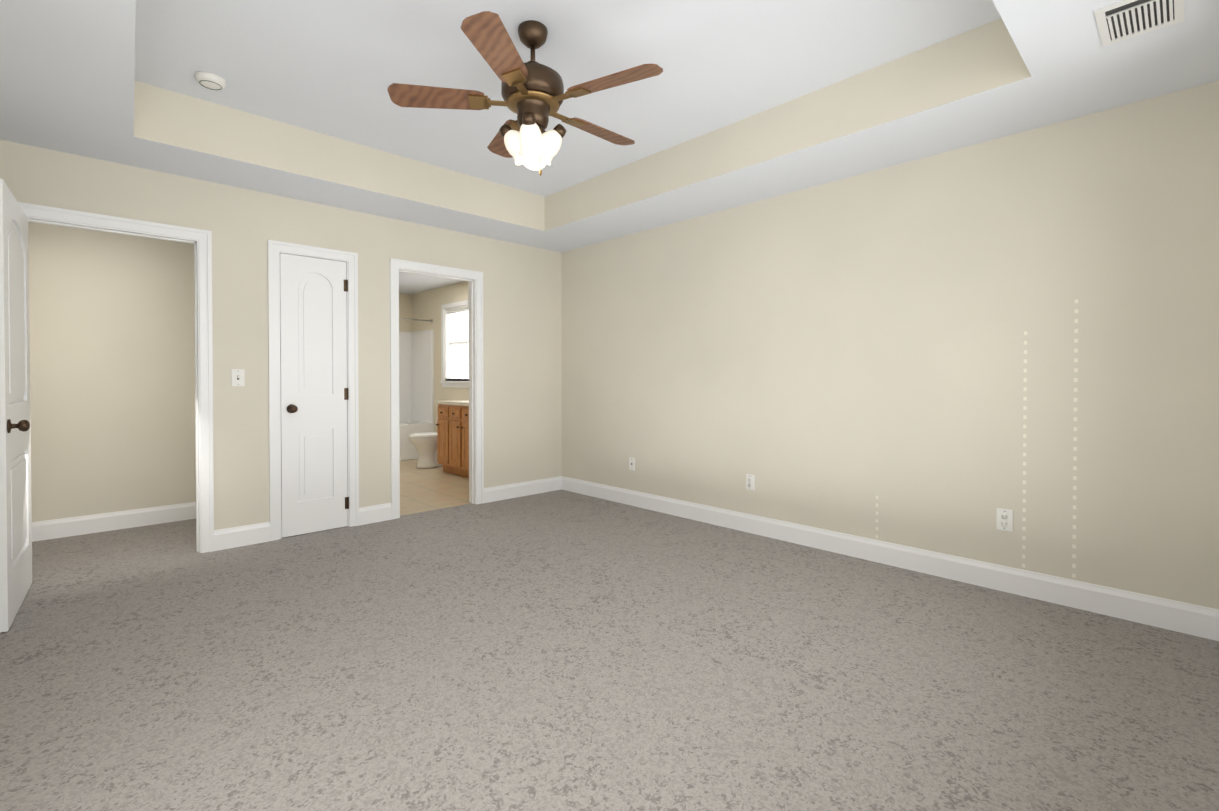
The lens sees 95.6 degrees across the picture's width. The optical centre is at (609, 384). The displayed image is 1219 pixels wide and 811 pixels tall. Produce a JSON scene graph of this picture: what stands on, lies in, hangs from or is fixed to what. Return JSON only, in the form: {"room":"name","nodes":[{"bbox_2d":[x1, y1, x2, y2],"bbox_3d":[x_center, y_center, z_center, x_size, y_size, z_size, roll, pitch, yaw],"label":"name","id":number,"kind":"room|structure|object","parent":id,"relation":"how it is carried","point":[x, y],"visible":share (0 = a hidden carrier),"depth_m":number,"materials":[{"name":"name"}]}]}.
{"room":"empty bedroom","nodes":[
{"label":"empty bedroom","id":0,"kind":"room"},
{"bbox_2d":[28,222,195,521],"bbox_3d":[-3.657,-0.123,4.333,1.440,2.440,0.120,-1,1,-44],"label":"wall","id":1,"kind":"structure","parent":0,"point":[112,364],"depth_m":4.15,"materials":[{"name":"beige paint"}]},
{"bbox_2d":[32,502,195,541],"bbox_3d":[-3.653,1.030,4.255,1.320,0.135,0.015,-1,1,-44],"label":"baseboard","id":2,"kind":"structure","parent":1,"relation":"attached to","point":[70,526],"depth_m":4.14,"materials":[{"name":"white wood"}]},
{"bbox_2d":[0,140,561,529],"bbox_3d":[-1.962,-0.324,4.375,3.950,2.840,0.120,-1,1,-44],"label":"wall","id":3,"kind":"structure","parent":0,"point":[522,328],"depth_m":4.14,"materials":[{"name":"beige paint"}]},
{"bbox_2d":[0,178,31,632],"bbox_3d":[-2.981,0.093,2.765,0.175,2.030,0.792,-1,1,-41],"label":"hall door","id":4,"kind":"structure","parent":3,"relation":"in","point":[15,514],"depth_m":2.67,"materials":[{"name":"white wood"}]},
{"bbox_2d":[18,202,213,552],"bbox_3d":[-3.007,0.051,3.367,0.948,2.114,0.137,-1,1,-44],"label":"door frame","id":5,"kind":"structure","parent":3,"relation":"attached to","point":[200,240],"depth_m":3.62,"materials":[{"name":"white wood"}]},
{"bbox_2d":[231,369,244,385],"bbox_3d":[-2.520,-0.047,3.749,0.075,0.115,0.018,-1,1,-44],"label":"light switch","id":6,"kind":"object","parent":3,"relation":"attached to","point":[237,377],"visible":1,"depth_m":3.75,"materials":[{"name":"white plastic"}]},
{"bbox_2d":[214,522,269,550],"bbox_3d":[-2.508,1.035,3.776,0.324,0.135,0.015,-1,1,-44],"label":"baseboard","id":7,"kind":"structure","parent":3,"relation":"attached to","point":[227,538],"depth_m":3.77,"materials":[{"name":"white wood"}]},
{"bbox_2d":[268,240,358,540],"bbox_3d":[-2.213,0.042,4.127,0.603,2.114,0.137,-1,1,-44],"label":"door frame","id":8,"kind":"structure","parent":3,"relation":"attached to","point":[277,248],"depth_m":3.96,"materials":[{"name":"white wood"}]},
{"bbox_2d":[280,253,348,537],"bbox_3d":[-2.188,0.078,4.109,0.456,2.030,0.175,-1,1,-44],"label":"closet door","id":9,"kind":"structure","parent":3,"relation":"in","point":[313,367],"depth_m":4.08,"materials":[{"name":"white wood"}]},
{"bbox_2d":[390,258,483,519],"bbox_3d":[-1.505,0.034,4.805,0.848,2.114,0.137,-1,1,-44],"label":"door frame","id":10,"kind":"structure","parent":3,"relation":"attached to","point":[474,279],"depth_m":5.00,"materials":[{"name":"white wood"}]},
{"bbox_2d":[484,476,561,502],"bbox_3d":[-0.831,1.018,5.381,0.906,0.135,0.015,-1,1,-44],"label":"baseboard","id":11,"kind":"structure","parent":3,"relation":"attached to","point":[497,493],"depth_m":5.36,"materials":[{"name":"white wood"}]},
{"bbox_2d":[399,293,411,331],"bbox_3d":[-3.825,-0.163,7.869,2.290,2.440,0.120,-1,1,-44],"label":"wall","id":12,"kind":"structure","parent":0,"point":[405,305],"depth_m":8.45,"materials":[{"name":"paint"}]},
{"bbox_2d":[399,272,462,293],"bbox_3d":[-2.507,-1.393,6.479,2.050,0.050,3.690,-1,1,-44],"label":"ceiling","id":13,"kind":"structure","parent":0,"point":[409,283],"depth_m":7.46,"materials":[{"name":"white paint"}]},
{"bbox_2d":[400,459,470,515],"bbox_3d":[-2.737,1.106,6.328,2.870,0.056,3.870,-1,1,-44],"label":"floor","id":14,"kind":"structure","parent":0,"point":[426,489],"depth_m":5.71,"materials":[{"name":"beige tile"}]},
{"bbox_2d":[399,318,433,460],"bbox_3d":[-3.535,0.056,7.569,2.046,2.008,0.713,-1,1,-44],"label":"shower","id":15,"kind":"object","parent":14,"relation":"on","point":[416,382],"visible":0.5,"depth_m":8.26,"materials":[{"name":"white plastic"}]},
{"bbox_2d":[408,432,442,467],"bbox_3d":[-2.270,0.677,7.221,0.706,0.775,0.450,-1,1,-44],"label":"toilet","id":16,"kind":"object","parent":14,"relation":"on","point":[424,444],"visible":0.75,"depth_m":7.03,"materials":[{"name":"white ceramic"}]},
{"bbox_2d":[436,400,468,477],"bbox_3d":[-1.602,0.574,6.603,0.597,0.995,0.915,-1,1,-44],"label":"bathroom vanity","id":17,"kind":"object","parent":14,"relation":"on","point":[452,424],"visible":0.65,"depth_m":6.46,"materials":[{"name":"brown wood"}]},
{"bbox_2d":[412,281,468,431],"bbox_3d":[-1.765,-0.156,7.287,0.120,2.440,3.810,-1,1,-44],"label":"wall","id":18,"kind":"structure","parent":0,"point":[426,305],"depth_m":7.93,"materials":[{"name":"paint"}]},
{"bbox_2d":[440,300,468,387],"bbox_3d":[-2.062,-0.539,7.545,0.125,1.160,0.850,-1,1,-44],"label":"bathroom window","id":19,"kind":"structure","parent":18,"relation":"in","point":[454,344],"depth_m":7.66,"materials":[{"name":"white glass"}]},
{"bbox_2d":[0,489,1218,810],"bbox_3d":[-0.714,1.141,3.088,4.190,0.060,6.010,-1,1,-44],"label":"floor","id":20,"kind":"structure","parent":0,"point":[558,651],"depth_m":2.10,"materials":[{"name":"grey carpet"}]},
{"bbox_2d":[0,0,1218,252],"bbox_3d":[-0.320,-1.525,2.646,3.950,0.400,4.630,-1,1,-44],"label":"ceiling","id":21,"kind":"structure","parent":0,"point":[738,102],"depth_m":2.84,"materials":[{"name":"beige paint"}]},
{"bbox_2d":[194,71,226,89],"bbox_3d":[-2.120,-1.609,2.936,0.140,0.038,0.140,-1,1,-44],"label":"smoke detector","id":22,"kind":"object","parent":21,"relation":"attached to","point":[211,81],"visible":1,"depth_m":2.91,"materials":[{"name":"white plastic"}]},
{"bbox_2d":[387,11,662,175],"bbox_3d":[-0.315,-1.289,2.562,1.163,0.670,1.218,-1,1,-44],"label":"ceiling fan","id":23,"kind":"object","parent":21,"relation":"hanging from","point":[534,95],"visible":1,"depth_m":2.45,"materials":[{"name":"brown wood"}]},
{"bbox_2d":[1094,0,1184,46],"bbox_3d":[1.890,-1.313,1.968,0.300,0.007,0.220,-1,1,-44],"label":"ceiling vent","id":24,"kind":"object","parent":21,"relation":"in","point":[1121,20],"visible":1,"depth_m":1.98,"materials":[{"name":"white metal"}]},
{"bbox_2d":[561,81,1218,608],"bbox_3d":[1.109,-0.321,4.111,0.120,2.840,4.750,-1,1,-44],"label":"wall","id":25,"kind":"structure","parent":0,"point":[949,353],"depth_m":3.14,"materials":[{"name":"beige paint"}]},
{"bbox_2d":[629,457,634,470],"bbox_3d":[0.201,0.715,4.977,0.009,0.115,0.070,-1,1,-44],"label":"electrical outlet","id":26,"kind":"object","parent":25,"relation":"attached to","point":[631,463],"visible":1,"depth_m":4.97,"materials":[{"name":"white plastic"}]},
{"bbox_2d":[746,474,754,490],"bbox_3d":[1.044,0.724,4.095,0.010,0.115,0.072,-1,1,-44],"label":"electrical outlet","id":27,"kind":"object","parent":25,"relation":"attached to","point":[750,481],"visible":1,"depth_m":4.09,"materials":[{"name":"white plastic"}]},
{"bbox_2d":[562,476,1218,640],"bbox_3d":[1.101,1.033,4.035,0.015,0.135,4.630,-1,1,-44],"label":"baseboard","id":28,"kind":"structure","parent":25,"relation":"attached to","point":[1185,618],"depth_m":3.13,"materials":[{"name":"white wood"}]},
{"bbox_2d":[996,508,1012,531],"bbox_3d":[2.123,0.727,2.968,0.010,0.115,0.072,-1,1,-44],"label":"electrical outlet","id":29,"kind":"object","parent":25,"relation":"attached to","point":[1004,520],"visible":1,"depth_m":2.96,"materials":[{"name":"white plastic"}]}
]}

